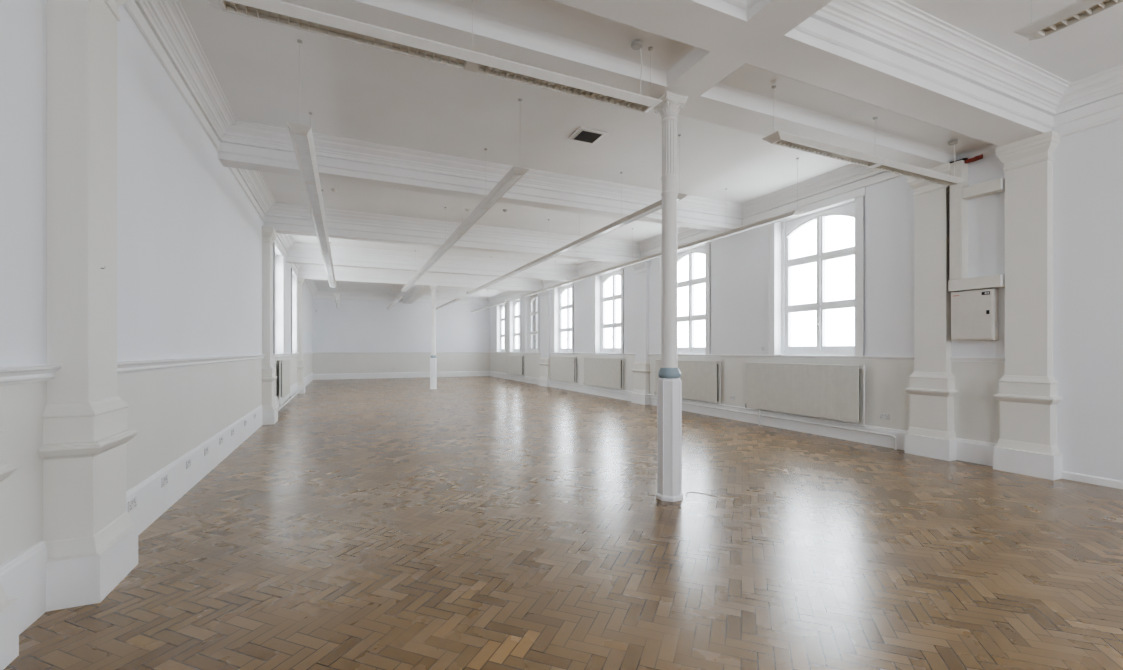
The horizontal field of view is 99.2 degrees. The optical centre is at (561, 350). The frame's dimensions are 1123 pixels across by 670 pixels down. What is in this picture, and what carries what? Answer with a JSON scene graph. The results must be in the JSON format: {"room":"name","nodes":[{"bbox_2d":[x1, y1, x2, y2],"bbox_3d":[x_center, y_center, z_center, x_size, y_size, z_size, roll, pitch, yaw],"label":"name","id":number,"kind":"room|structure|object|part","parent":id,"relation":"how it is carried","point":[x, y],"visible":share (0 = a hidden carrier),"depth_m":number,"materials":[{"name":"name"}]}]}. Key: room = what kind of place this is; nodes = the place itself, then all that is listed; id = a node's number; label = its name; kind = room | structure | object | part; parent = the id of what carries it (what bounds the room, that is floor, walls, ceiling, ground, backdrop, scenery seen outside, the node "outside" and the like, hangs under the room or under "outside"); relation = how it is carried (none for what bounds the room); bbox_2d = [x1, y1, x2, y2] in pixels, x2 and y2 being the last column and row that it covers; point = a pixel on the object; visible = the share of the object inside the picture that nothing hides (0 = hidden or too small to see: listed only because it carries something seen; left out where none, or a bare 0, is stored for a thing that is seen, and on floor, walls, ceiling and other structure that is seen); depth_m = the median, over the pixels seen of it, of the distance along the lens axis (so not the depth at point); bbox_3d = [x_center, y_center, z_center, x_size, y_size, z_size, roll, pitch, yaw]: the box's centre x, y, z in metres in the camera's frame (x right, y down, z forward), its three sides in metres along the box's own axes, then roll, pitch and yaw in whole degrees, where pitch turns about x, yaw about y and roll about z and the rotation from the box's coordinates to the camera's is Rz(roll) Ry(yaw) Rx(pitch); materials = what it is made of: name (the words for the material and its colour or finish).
{"room":"empty hall","nodes":[
{"label":"empty hall","id":0,"kind":"room"},
{"bbox_2d":[0,0,312,564],"bbox_3d":[-6.547,-0.775,10.350,0.340,4.550,30.250,0,0,-24],"label":"wall","id":1,"kind":"structure","parent":0,"point":[189,236],"depth_m":4.05,"materials":[{"name":"white paint"}]},
{"bbox_2d":[0,428,18,669],"bbox_3d":[-2.705,-0.525,2.023,0.335,4.050,0.570,0,0,-24],"label":"pilaster","id":2,"kind":"object","parent":1,"relation":"attached to","point":[9,608],"visible":1,"depth_m":2.29,"materials":[{"name":"white paint"}]},
{"bbox_2d":[38,0,137,611],"bbox_3d":[-3.052,-0.525,3.013,0.425,4.050,0.570,0,0,-24],"label":"pilaster","id":3,"kind":"object","parent":1,"relation":"attached to","point":[90,537],"visible":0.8,"depth_m":2.87,"materials":[{"name":"white paint"}]},
{"bbox_2d":[128,496,136,512],"bbox_3d":[-3.364,1.208,3.750,0.014,0.086,0.146,0,0,-24],"label":"power socket","id":4,"kind":"object","parent":1,"relation":"attached to","point":[132,503],"visible":0.98,"depth_m":3.74,"materials":[{"name":"plastic"}]},
{"bbox_2d":[0,372,312,634],"bbox_3d":[-6.415,1.296,10.410,0.086,0.408,30.250,0,0,-24],"label":"baseboard","id":5,"kind":"structure","parent":1,"relation":"attached to","point":[23,576],"depth_m":4.20,"materials":[{"name":"white paint"}]},
{"bbox_2d":[0,241,313,384],"bbox_3d":[-6.507,-1.183,10.368,0.348,2.715,30.250,0,0,-24],"label":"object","id":6,"kind":"structure","parent":1,"relation":"in","point":[283,256],"depth_m":4.17,"materials":[{"name":"white paint"}]},
{"bbox_2d":[161,475,167,487],"bbox_3d":[-3.664,1.208,4.416,0.014,0.086,0.146,0,0,-24],"label":"power socket","id":7,"kind":"object","parent":1,"relation":"attached to","point":[164,481],"visible":1,"depth_m":4.40,"materials":[{"name":"plastic"}]},
{"bbox_2d":[186,459,190,468],"bbox_3d":[-3.963,1.208,5.082,0.014,0.086,0.146,0,0,-24],"label":"power socket","id":8,"kind":"object","parent":1,"relation":"attached to","point":[188,462],"visible":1,"depth_m":5.07,"materials":[{"name":"plastic"}]},
{"bbox_2d":[204,447,207,455],"bbox_3d":[-4.255,1.208,5.729,0.014,0.086,0.146,0,0,-24],"label":"power socket","id":9,"kind":"object","parent":1,"relation":"attached to","point":[206,448],"visible":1,"depth_m":5.69,"materials":[{"name":"plastic"}]},
{"bbox_2d":[262,226,277,424],"bbox_3d":[-6.129,-0.500,9.853,0.425,4.000,0.570,0,0,-24],"label":"pilaster","id":10,"kind":"object","parent":1,"relation":"attached to","point":[270,411],"visible":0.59,"depth_m":9.70,"materials":[{"name":"white paint"}]},
{"bbox_2d":[278,359,289,405],"bbox_3d":[-7.191,0.797,12.414,0.096,1.125,1.806,0,0,-24],"label":"radiator","id":11,"kind":"object","parent":1,"relation":"attached to","point":[284,365],"visible":1,"depth_m":12.03,"materials":[{"name":"metal"}]},
{"bbox_3d":[-7.161,0.716,12.431,0.021,0.918,1.650,0,0,-24],"label":"panel","id":12,"kind":"part","parent":11,"relation":"part of","materials":[{"name":"white metal"}]},
{"bbox_2d":[291,268,297,352],"bbox_3d":[-8.808,-1.228,15.463,0.330,2.625,1.770,0,0,-24],"label":"window","id":13,"kind":"structure","parent":1,"relation":"in","point":[291,268],"depth_m":16.19,"materials":[{"name":"white paint"}]},
{"bbox_2d":[297,278,305,393],"bbox_3d":[-9.226,-0.500,16.739,0.425,4.000,0.570,0,0,-24],"label":"pilaster","id":14,"kind":"object","parent":1,"relation":"attached to","point":[300,362],"visible":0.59,"depth_m":16.58,"materials":[{"name":"white paint"}]},
{"bbox_2d":[304,280,421,301],"bbox_3d":[-8.946,-2.820,21.442,4.379,0.370,8.044,0,0,-24],"label":"crown molding","id":15,"kind":"structure","parent":1,"relation":"attached to","point":[310,285],"depth_m":24.70,"materials":[{"name":"white paint"}]},
{"bbox_2d":[290,263,564,287],"bbox_3d":[-4.317,-2.820,17.028,9.199,0.370,3.094,0,0,-24],"label":"crown molding","id":16,"kind":"structure","parent":1,"relation":"attached to","point":[304,269],"depth_m":18.09,"materials":[{"name":"white paint"}]},
{"bbox_2d":[275,233,621,276],"bbox_3d":[-2.810,-2.820,13.676,9.199,0.370,3.644,0,0,-24],"label":"crown molding","id":17,"kind":"structure","parent":1,"relation":"attached to","point":[286,242],"depth_m":14.95,"materials":[{"name":"white paint"}]},
{"bbox_2d":[228,167,719,257],"bbox_3d":[-1.214,-2.820,10.128,9.199,0.370,3.524,0,0,-24],"label":"crown molding","id":18,"kind":"structure","parent":1,"relation":"attached to","point":[253,183],"depth_m":11.07,"materials":[{"name":"white paint"}]},
{"bbox_2d":[123,0,901,225],"bbox_3d":[0.345,-2.820,6.663,9.199,0.370,3.464,0,0,-24],"label":"crown molding","id":19,"kind":"structure","parent":1,"relation":"attached to","point":[165,25],"depth_m":7.20,"materials":[{"name":"white paint"}]},
{"bbox_2d":[722,0,757,9],"bbox_3d":[0.602,-2.820,0.155,4.429,0.370,5.784,0,0,-24],"label":"crown molding","id":20,"kind":"structure","parent":1,"relation":"attached to","point":[745,4],"depth_m":3.65,"materials":[{"name":"white paint"}]},
{"bbox_2d":[313,298,489,373],"bbox_3d":[-8.399,-0.775,26.102,9.205,4.550,0.001,0,0,-24],"label":"wall","id":21,"kind":"structure","parent":0,"point":[358,325],"depth_m":25.85,"materials":[{"name":"white paint"}]},
{"bbox_2d":[313,371,488,379],"bbox_3d":[-8.395,1.350,26.093,9.205,0.300,0.040,0,0,-24],"label":"baseboard","id":22,"kind":"structure","parent":21,"relation":"attached to","point":[452,373],"depth_m":25.81,"materials":[{"name":"white paint"}]},
{"bbox_2d":[314,352,489,352],"bbox_3d":[-8.393,0.119,26.090,9.205,0.071,0.046,0,0,-24],"label":"rail","id":23,"kind":"object","parent":21,"relation":"attached to","point":[314,352],"visible":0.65,"depth_m":25.90,"materials":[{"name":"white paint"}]},
{"bbox_2d":[354,0,709,85],"bbox_3d":[-0.877,-2.610,3.443,4.429,0.120,0.594,0,0,-24],"label":"ceiling recess","id":24,"kind":"structure","parent":0,"point":[551,27],"depth_m":3.99,"materials":[{"name":"white paint"}]},
{"bbox_2d":[208,0,661,112],"bbox_3d":[-0.660,-2.374,3.541,3.260,0.551,0.202,0,0,-24],"label":"pendant light","id":25,"kind":"object","parent":24,"relation":"hanging from","point":[272,11],"visible":1,"depth_m":3.40,"materials":[{"name":"metal"}]},
{"bbox_2d":[3,376,1122,669],"bbox_3d":[-2.217,1.500,12.298,9.315,0.001,30.310,0,0,-24],"label":"floor","id":26,"kind":"structure","parent":0,"point":[467,522],"depth_m":3.55,"materials":[{"name":"brown wood"}]},
{"bbox_2d":[278,390,299,409],"bbox_3d":[-7.613,1.429,13.315,0.088,0.142,6.668,0,0,-24],"label":"pipe","id":27,"kind":"object","parent":26,"relation":"on","point":[299,390],"visible":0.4,"depth_m":13.03,"materials":[{"name":"white metal"}]},
{"bbox_2d":[429,285,436,388],"bbox_3d":[-4.977,-0.500,18.573,0.268,4.000,0.268,0,0,-24],"label":"column","id":28,"kind":"structure","parent":26,"relation":"on","point":[433,360],"depth_m":18.51,"materials":[{"name":"paint"}]},
{"bbox_2d":[297,274,543,291],"bbox_3d":[-5.025,-2.760,18.601,9.205,0.520,0.350,0,0,-24],"label":"beam","id":29,"kind":"structure","parent":28,"relation":"on","point":[306,277],"depth_m":18.18,"materials":[{"name":"white paint"}]},
{"bbox_3d":[-4.977,0.896,18.573,0.231,1.207,0.231,0,0,-24],"label":"casing","id":30,"kind":"part","parent":28,"relation":"part of","materials":[{"name":"paint"}]},
{"bbox_2d":[653,91,687,501],"bbox_3d":[1.099,-0.525,4.870,0.268,4.050,0.268,0,0,-24],"label":"column","id":31,"kind":"structure","parent":26,"relation":"on","point":[669,383],"depth_m":4.80,"materials":[{"name":"paint"}]},
{"bbox_2d":[279,0,945,168],"bbox_3d":[1.116,-2.785,4.888,9.255,0.470,0.400,0,0,-24],"label":"beam","id":32,"kind":"structure","parent":31,"relation":"on","point":[698,107],"depth_m":4.42,"materials":[{"name":"white paint"}]},
{"bbox_3d":[1.099,0.889,4.870,0.231,1.222,0.231,0,0,-24],"label":"casing","id":33,"kind":"part","parent":31,"relation":"part of","materials":[{"name":"paint"}]},
{"bbox_3d":[1.099,1.475,4.870,0.260,0.050,0.260,0,0,-24],"label":"moulding","id":34,"kind":"part","parent":31,"relation":"part of","materials":[{"name":"paint"}]},
{"bbox_2d":[758,410,759,424],"bbox_3d":[3.952,1.347,9.563,0.040,0.307,0.040,0,0,-24],"label":"pipe","id":35,"kind":"object","parent":26,"relation":"on","point":[758,410],"visible":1,"depth_m":9.55,"materials":[{"name":"white metal"}]},
{"bbox_2d":[179,0,1122,297],"bbox_3d":[-2.217,-3.000,12.298,9.315,0.001,30.310,0,0,-24],"label":"ceiling","id":36,"kind":"structure","parent":0,"point":[351,90],"depth_m":6.24,"materials":[{"name":"paint"}]},
{"bbox_2d":[287,39,335,287],"bbox_3d":[-5.091,-2.539,10.320,0.202,0.881,12.640,0,0,-24],"label":"pendant light","id":37,"kind":"object","parent":36,"relation":"hanging from","point":[301,135],"visible":0.93,"depth_m":6.03,"materials":[{"name":"metal"}]},
{"bbox_2d":[333,282,340,307],"bbox_3d":[-9.799,-2.539,20.933,0.202,0.881,6.320,0,0,-24],"label":"pendant light","id":38,"kind":"object","parent":36,"relation":"hanging from","point":[336,295],"visible":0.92,"depth_m":20.17,"materials":[{"name":"metal"}]},
{"bbox_2d":[386,285,403,309],"bbox_3d":[-7.674,-2.539,21.888,0.202,0.881,6.320,0,0,-24],"label":"pendant light","id":39,"kind":"object","parent":36,"relation":"hanging from","point":[398,298],"visible":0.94,"depth_m":21.67,"materials":[{"name":"grey plastic"}]},
{"bbox_2d":[404,286,430,303],"bbox_3d":[-6.764,-2.775,22.424,0.400,0.470,8.050,0,0,-24],"label":"beam","id":40,"kind":"structure","parent":36,"relation":"attached to","point":[421,291],"depth_m":21.81,"materials":[{"name":"white paint"}]},
{"bbox_2d":[286,257,578,280],"bbox_3d":[-3.620,-2.760,15.477,9.205,0.520,0.300,0,0,-24],"label":"beam","id":41,"kind":"structure","parent":36,"relation":"attached to","point":[293,260],"depth_m":14.97,"materials":[{"name":"white paint"}]},
{"bbox_2d":[435,299,459,309],"bbox_3d":[-5.604,-2.539,22.820,0.202,0.881,6.320,0,0,-24],"label":"pendant light","id":42,"kind":"object","parent":36,"relation":"hanging from","point":[454,300],"visible":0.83,"depth_m":21.93,"materials":[{"name":"grey plastic"}]},
{"bbox_2d":[264,222,639,262],"bbox_3d":[-2.000,-2.760,11.875,9.205,0.520,0.300,0,0,-24],"label":"beam","id":43,"kind":"structure","parent":36,"relation":"attached to","point":[279,228],"depth_m":11.29,"materials":[{"name":"white paint"}]},
{"bbox_2d":[401,98,528,291],"bbox_3d":[-3.064,-2.539,11.396,0.202,0.881,12.640,0,0,-24],"label":"pendant light","id":44,"kind":"object","parent":36,"relation":"hanging from","point":[514,174],"visible":0.92,"depth_m":7.54,"materials":[{"name":"grey plastic"}]},
{"bbox_2d":[218,152,741,231],"bbox_3d":[-0.428,-2.785,8.382,9.205,0.470,0.300,0,0,-24],"label":"beam","id":45,"kind":"structure","parent":36,"relation":"attached to","point":[227,160],"depth_m":7.63,"materials":[{"name":"white paint"}]},
{"bbox_2d":[471,290,508,311],"bbox_3d":[-3.661,-2.539,23.693,0.202,0.881,6.320,0,0,-24],"label":"pendant light","id":46,"kind":"object","parent":36,"relation":"hanging from","point":[502,302],"visible":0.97,"depth_m":22.96,"materials":[{"name":"grey plastic"}]},
{"bbox_2d":[466,134,687,294],"bbox_3d":[-0.940,-2.539,12.329,0.202,0.881,12.640,0,0,-24],"label":"pendant light","id":47,"kind":"object","parent":36,"relation":"hanging from","point":[657,205],"visible":0.87,"depth_m":8.81,"materials":[{"name":"grey plastic"}]},
{"bbox_2d":[568,126,606,144],"bbox_3d":[0.363,-2.986,6.665,0.400,0.028,0.400,0,0,-24],"label":"ceiling vent","id":48,"kind":"object","parent":36,"relation":"in","point":[583,134],"visible":1,"depth_m":6.63,"materials":[{"name":"black metal"}]},
{"bbox_2d":[574,131,600,142],"bbox_3d":[0.363,-2.987,6.665,0.304,0.022,0.304,0,0,-24],"label":"grille","id":49,"kind":"object","parent":48,"relation":"attached to","point":[581,136],"depth_m":6.66,"materials":[{"name":"black metal"}]},
{"bbox_3d":[0.363,-2.986,6.665,0.330,0.028,0.330,0,0,-24],"label":"frame","id":50,"kind":"part","parent":48,"relation":"part of","materials":[{"name":"metal"}]},
{"bbox_2d":[522,228,661,296],"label":"pendant light","id":51,"kind":"object","parent":36,"relation":"hanging from","point":[650,257],"depth_m":12.76,"materials":[{"name":"grey plastic"}]},
{"bbox_2d":[667,52,744,95],"bbox_3d":[1.328,-2.780,4.435,0.400,0.460,0.600,0,0,-24],"label":"beam","id":52,"kind":"structure","parent":36,"relation":"attached to","point":[712,68],"depth_m":4.40,"materials":[{"name":"white paint"}]},
{"bbox_2d":[677,158,804,251],"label":"pendant light","id":53,"kind":"object","parent":36,"relation":"hanging from","point":[775,219],"depth_m":8.26,"materials":[{"name":"grey plastic"}]},
{"bbox_2d":[747,0,831,34],"bbox_3d":[2.806,-2.780,1.147,0.400,0.460,5.790,0,0,-24],"label":"beam","id":54,"kind":"structure","parent":36,"relation":"attached to","point":[779,16],"depth_m":3.62,"materials":[{"name":"white paint"}]},
{"bbox_2d":[554,0,1051,145],"bbox_3d":[1.528,-2.785,3.971,9.255,0.470,0.410,0,0,-24],"label":"beam","id":55,"kind":"structure","parent":36,"relation":"attached to","point":[720,27],"depth_m":4.25,"materials":[{"name":"white paint"}]},
{"bbox_2d":[1014,0,1122,40],"bbox_3d":[3.794,-2.539,1.827,0.202,0.881,3.160,0,0,-24],"label":"pendant light","id":56,"kind":"object","parent":36,"relation":"hanging from","point":[1079,10],"visible":1,"depth_m":3.05,"materials":[{"name":"metal"}]},
{"bbox_2d":[490,119,1122,480],"bbox_3d":[2.158,-0.775,14.266,0.340,4.550,30.250,0,0,-24],"label":"wall","id":57,"kind":"structure","parent":0,"point":[1087,164],"depth_m":6.43,"materials":[{"name":"white paint"}]},
{"bbox_2d":[415,291,529,304],"bbox_3d":[-4.566,-2.820,23.413,4.414,0.370,8.044,0,0,-24],"label":"crown molding","id":58,"kind":"structure","parent":57,"relation":"attached to","point":[506,295],"depth_m":26.75,"materials":[{"name":"white paint"}]},
{"bbox_2d":[496,303,505,351],"bbox_3d":[-3.155,-1.228,25.993,0.330,2.625,1.760,0,0,-24],"label":"window","id":59,"kind":"structure","parent":57,"relation":"in","point":[503,306],"depth_m":26.57,"materials":[{"name":"white paint"}]},
{"bbox_3d":[-3.059,-1.220,26.036,0.120,2.600,1.460,0,0,-24],"label":"frame","id":60,"kind":"part","parent":59,"relation":"part of","materials":[{"name":"white paint"}]},
{"bbox_2d":[509,298,520,351],"bbox_3d":[-2.195,-1.228,23.859,0.330,2.625,1.820,0,0,-24],"label":"window","id":61,"kind":"structure","parent":57,"relation":"in","point":[518,302],"depth_m":24.10,"materials":[{"name":"white paint"}]},
{"bbox_3d":[-2.100,-1.220,23.902,0.120,2.600,1.520,0,0,-24],"label":"frame","id":62,"kind":"part","parent":61,"relation":"part of","materials":[{"name":"white paint"}]},
{"bbox_2d":[507,355,522,374],"bbox_3d":[-2.291,0.716,23.527,0.096,0.962,2.356,0,0,-24],"label":"radiator","id":63,"kind":"object","parent":57,"relation":"attached to","point":[514,362],"visible":1,"depth_m":23.31,"materials":[{"name":"metal"}]},
{"bbox_2d":[524,293,538,351],"bbox_3d":[-1.229,-1.228,21.712,0.330,2.625,1.850,0,0,-24],"label":"window","id":64,"kind":"structure","parent":57,"relation":"in","point":[533,300],"depth_m":22.16,"materials":[{"name":"white paint"}]},
{"bbox_3d":[-1.134,-1.220,21.755,0.120,2.600,1.550,0,0,-24],"label":"frame","id":65,"kind":"part","parent":64,"relation":"part of","materials":[{"name":"white paint"}]},
{"bbox_3d":[-1.120,-1.245,21.761,0.001,2.450,1.450,0,0,-24],"label":"glass","id":66,"kind":"part","parent":64,"relation":"part of","materials":[{"name":"clear glass"}]},
{"bbox_2d":[539,290,550,386],"bbox_3d":[-0.614,-0.500,20.064,0.370,4.000,0.970,0,0,-24],"label":"pilaster","id":67,"kind":"object","parent":57,"relation":"attached to","point":[544,379],"visible":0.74,"depth_m":19.94,"materials":[{"name":"white paint"}]},
{"bbox_2d":[550,356,575,382],"bbox_3d":[0.030,0.716,18.365,0.096,0.962,2.396,0,0,-24],"label":"radiator","id":68,"kind":"object","parent":57,"relation":"attached to","point":[561,368],"visible":1,"depth_m":18.16,"materials":[{"name":"metal"}]},
{"bbox_2d":[553,283,573,352],"bbox_3d":[0.184,-1.228,18.570,0.330,2.625,1.920,0,0,-24],"label":"window","id":69,"kind":"structure","parent":57,"relation":"in","point":[562,290],"depth_m":18.88,"materials":[{"name":"white paint"}]},
{"bbox_3d":[0.280,-1.220,18.613,0.120,2.600,1.620,0,0,-24],"label":"frame","id":70,"kind":"part","parent":69,"relation":"part of","materials":[{"name":"white paint"}]},
{"bbox_2d":[584,357,622,389],"bbox_3d":[1.314,0.716,15.510,0.096,0.962,2.576,0,0,-24],"label":"radiator","id":71,"kind":"object","parent":57,"relation":"attached to","point":[602,372],"visible":1,"depth_m":15.27,"materials":[{"name":"metal"}]},
{"bbox_2d":[593,268,623,352],"bbox_3d":[1.611,-1.228,15.396,0.330,2.625,1.940,0,0,-24],"label":"window","id":72,"kind":"structure","parent":57,"relation":"in","point":[604,278],"depth_m":15.53,"materials":[{"name":"white paint"}]},
{"bbox_3d":[1.707,-1.220,15.439,0.120,2.600,1.640,0,0,-24],"label":"frame","id":73,"kind":"part","parent":72,"relation":"part of","materials":[{"name":"white paint"}]},
{"bbox_2d":[631,260,650,404],"bbox_3d":[2.326,-0.500,13.502,0.390,4.000,0.690,0,0,-24],"label":"pilaster","id":74,"kind":"object","parent":57,"relation":"attached to","point":[641,370],"visible":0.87,"depth_m":13.37,"materials":[{"name":"white paint"}]},
{"bbox_2d":[660,242,709,353],"bbox_3d":[3.162,-1.228,11.949,0.330,2.625,1.920,0,0,-24],"label":"window","id":75,"kind":"structure","parent":57,"relation":"in","point":[692,281],"depth_m":11.93,"materials":[{"name":"white paint"}]},
{"bbox_3d":[3.258,-1.220,11.992,0.120,2.600,1.620,0,0,-24],"label":"frame","id":76,"kind":"part","parent":75,"relation":"part of","materials":[{"name":"white paint"}]},
{"bbox_2d":[654,359,720,403],"bbox_3d":[3.017,0.716,11.725,0.096,0.962,2.476,0,0,-24],"label":"radiator","id":77,"kind":"object","parent":57,"relation":"attached to","point":[701,380],"visible":0.74,"depth_m":11.16,"materials":[{"name":"metal"}]},
{"bbox_2d":[655,359,718,361],"bbox_3d":[3.015,0.252,11.729,0.096,0.014,2.328,0,0,-24],"label":"grille","id":78,"kind":"object","parent":77,"relation":"attached to","point":[656,360],"depth_m":11.54,"materials":[{"name":"white metal"}]},
{"bbox_3d":[3.039,0.716,11.740,0.021,0.918,2.320,0,0,-24],"label":"panel","id":79,"kind":"part","parent":77,"relation":"part of","materials":[{"name":"metal"}]},
{"bbox_2d":[510,374,865,426],"bbox_3d":[1.028,1.215,16.131,0.131,0.040,18.620,0,0,-24],"label":"pipe","id":80,"kind":"object","parent":57,"relation":"attached to","point":[510,374],"visible":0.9,"depth_m":9.86,"materials":[{"name":"white metal"}]},
{"bbox_2d":[507,375,896,449],"bbox_3d":[1.125,1.390,15.914,0.131,0.220,19.096,0,0,-24],"label":"pipe","id":81,"kind":"object","parent":57,"relation":"attached to","point":[756,414],"visible":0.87,"depth_m":9.17,"materials":[{"name":"white metal"}]},
{"bbox_2d":[489,371,996,465],"bbox_3d":[0.708,1.351,17.046,0.044,0.298,23.990,0,0,-24],"label":"baseboard","id":82,"kind":"structure","parent":57,"relation":"attached to","point":[979,452],"depth_m":8.59,"materials":[{"name":"white paint"}]},
{"bbox_2d":[490,195,1004,361],"bbox_3d":[0.855,-1.192,17.068,0.338,2.695,24.070,0,0,-24],"label":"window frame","id":83,"kind":"structure","parent":57,"relation":"in","point":[855,209],"depth_m":8.68,"materials":[{"name":"white paint"}]},
{"bbox_2d":[745,362,865,424],"bbox_3d":[4.338,0.716,8.789,0.096,0.962,2.516,0,0,-24],"label":"radiator","id":84,"kind":"object","parent":57,"relation":"attached to","point":[827,391],"visible":1,"depth_m":8.55,"materials":[{"name":"metal"}]},
{"bbox_2d":[746,362,861,365],"bbox_3d":[4.336,0.252,8.792,0.096,0.014,2.368,0,0,-24],"label":"grille","id":85,"kind":"object","parent":84,"relation":"attached to","point":[748,363],"depth_m":8.96,"materials":[{"name":"white metal"}]},
{"bbox_3d":[4.360,0.716,8.803,0.021,0.918,2.360,0,0,-24],"label":"panel","id":86,"kind":"part","parent":84,"relation":"part of","materials":[{"name":"metal"}]},
{"bbox_2d":[492,106,1122,304],"bbox_3d":[1.987,-2.570,14.189,0.035,0.140,30.250,0,0,-24],"label":"frieze","id":87,"kind":"object","parent":57,"relation":"attached to","point":[1115,114],"visible":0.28,"depth_m":5.60,"materials":[{"name":"white paint"}]},
{"bbox_2d":[879,413,888,419],"bbox_3d":[5.030,1.030,7.449,0.014,0.086,0.146,0,0,-24],"label":"power socket","id":88,"kind":"object","parent":57,"relation":"attached to","point":[881,415],"visible":1,"depth_m":7.46,"materials":[{"name":"plastic"}]},
{"bbox_2d":[905,163,957,460],"bbox_3d":[5.321,-0.525,6.812,0.415,4.050,0.570,0,0,-24],"label":"pilaster","id":89,"kind":"object","parent":57,"relation":"attached to","point":[931,433],"visible":0.78,"depth_m":6.72,"materials":[{"name":"white paint"}]},
{"bbox_2d":[794,0,1122,127],"bbox_3d":[5.004,-2.820,2.136,4.414,0.370,5.784,0,0,-24],"label":"crown molding","id":90,"kind":"structure","parent":57,"relation":"attached to","point":[898,34],"depth_m":4.70,"materials":[{"name":"white paint"}]},
{"bbox_2d":[950,160,967,279],"bbox_3d":[5.388,-1.754,6.483,0.154,1.593,0.145,0,0,-24],"label":"cable trunking","id":91,"kind":"object","parent":57,"relation":"attached to","point":[958,206],"visible":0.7,"depth_m":6.43,"materials":[{"name":"white plastic"}]},
{"bbox_2d":[948,186,949,279],"bbox_3d":[5.327,-1.674,6.559,0.060,1.748,0.035,0,0,-24],"label":"power cable","id":92,"kind":"object","parent":91,"relation":"attached to","point":[949,186],"visible":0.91,"depth_m":6.56,"materials":[{"name":"white plastic"}]},
{"bbox_2d":[951,288,997,340],"bbox_3d":[5.455,-0.460,6.324,0.162,0.660,0.471,0,0,-24],"label":"box","id":93,"kind":"object","parent":57,"relation":"attached to","point":[974,313],"visible":1,"depth_m":6.26,"materials":[{"name":"plastic"}]},
{"bbox_2d":[948,274,1004,291],"bbox_3d":[5.469,-0.877,6.295,0.160,0.155,0.574,0,0,-24],"label":"cable trunking","id":94,"kind":"object","parent":93,"relation":"on","point":[992,281],"visible":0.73,"depth_m":6.23,"materials":[{"name":"white paint"}]},
{"bbox_2d":[962,178,1004,199],"bbox_3d":[5.506,-2.098,6.226,0.150,0.145,0.417,0,0,-24],"label":"cable trunking","id":95,"kind":"object","parent":57,"relation":"attached to","point":[994,186],"visible":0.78,"depth_m":6.17,"materials":[{"name":"white paint"}]},
{"bbox_2d":[993,130,1061,479],"bbox_3d":[5.750,-0.525,5.859,0.415,4.050,0.570,0,0,-24],"label":"pilaster","id":96,"kind":"object","parent":57,"relation":"attached to","point":[1027,445],"visible":0.84,"depth_m":5.77,"materials":[{"name":"white paint"}]},
{"bbox_2d":[1062,471,1122,488],"bbox_3d":[7.035,1.455,3.000,0.028,0.090,5.700,0,0,-24],"label":"baseboard","id":97,"kind":"structure","parent":57,"relation":"attached to","point":[1095,480],"depth_m":5.36,"materials":[{"name":"white paint"}]},
{"bbox_2d":[700,63,999,162],"bbox_3d":[3.526,-2.610,5.423,4.414,0.120,0.594,0,0,-24],"label":"ceiling recess","id":98,"kind":"structure","parent":0,"point":[749,86],"depth_m":5.38,"materials":[{"name":"white paint"}]},
{"bbox_2d":[762,85,965,186],"bbox_3d":[3.571,-2.374,5.444,3.260,0.551,0.202,0,0,-24],"label":"pendant light","id":99,"kind":"object","parent":98,"relation":"hanging from","point":[780,138],"visible":1,"depth_m":5.29,"materials":[{"name":"metal"}]},
{"bbox_3d":[5.386,-2.551,6.468,0.170,0.010,0.220,0,0,-24],"label":"ceiling hole","id":100,"kind":"structure","parent":98,"relation":"attached to","visible":0},
{"bbox_2d":[965,154,982,162],"bbox_3d":[5.462,-2.532,6.330,0.072,0.040,0.234,0,0,-18],"label":"fire alarm","id":101,"kind":"object","parent":100,"relation":"attached to","point":[978,157],"visible":1,"depth_m":6.31,"materials":[{"name":"red plastic"}]}
]}

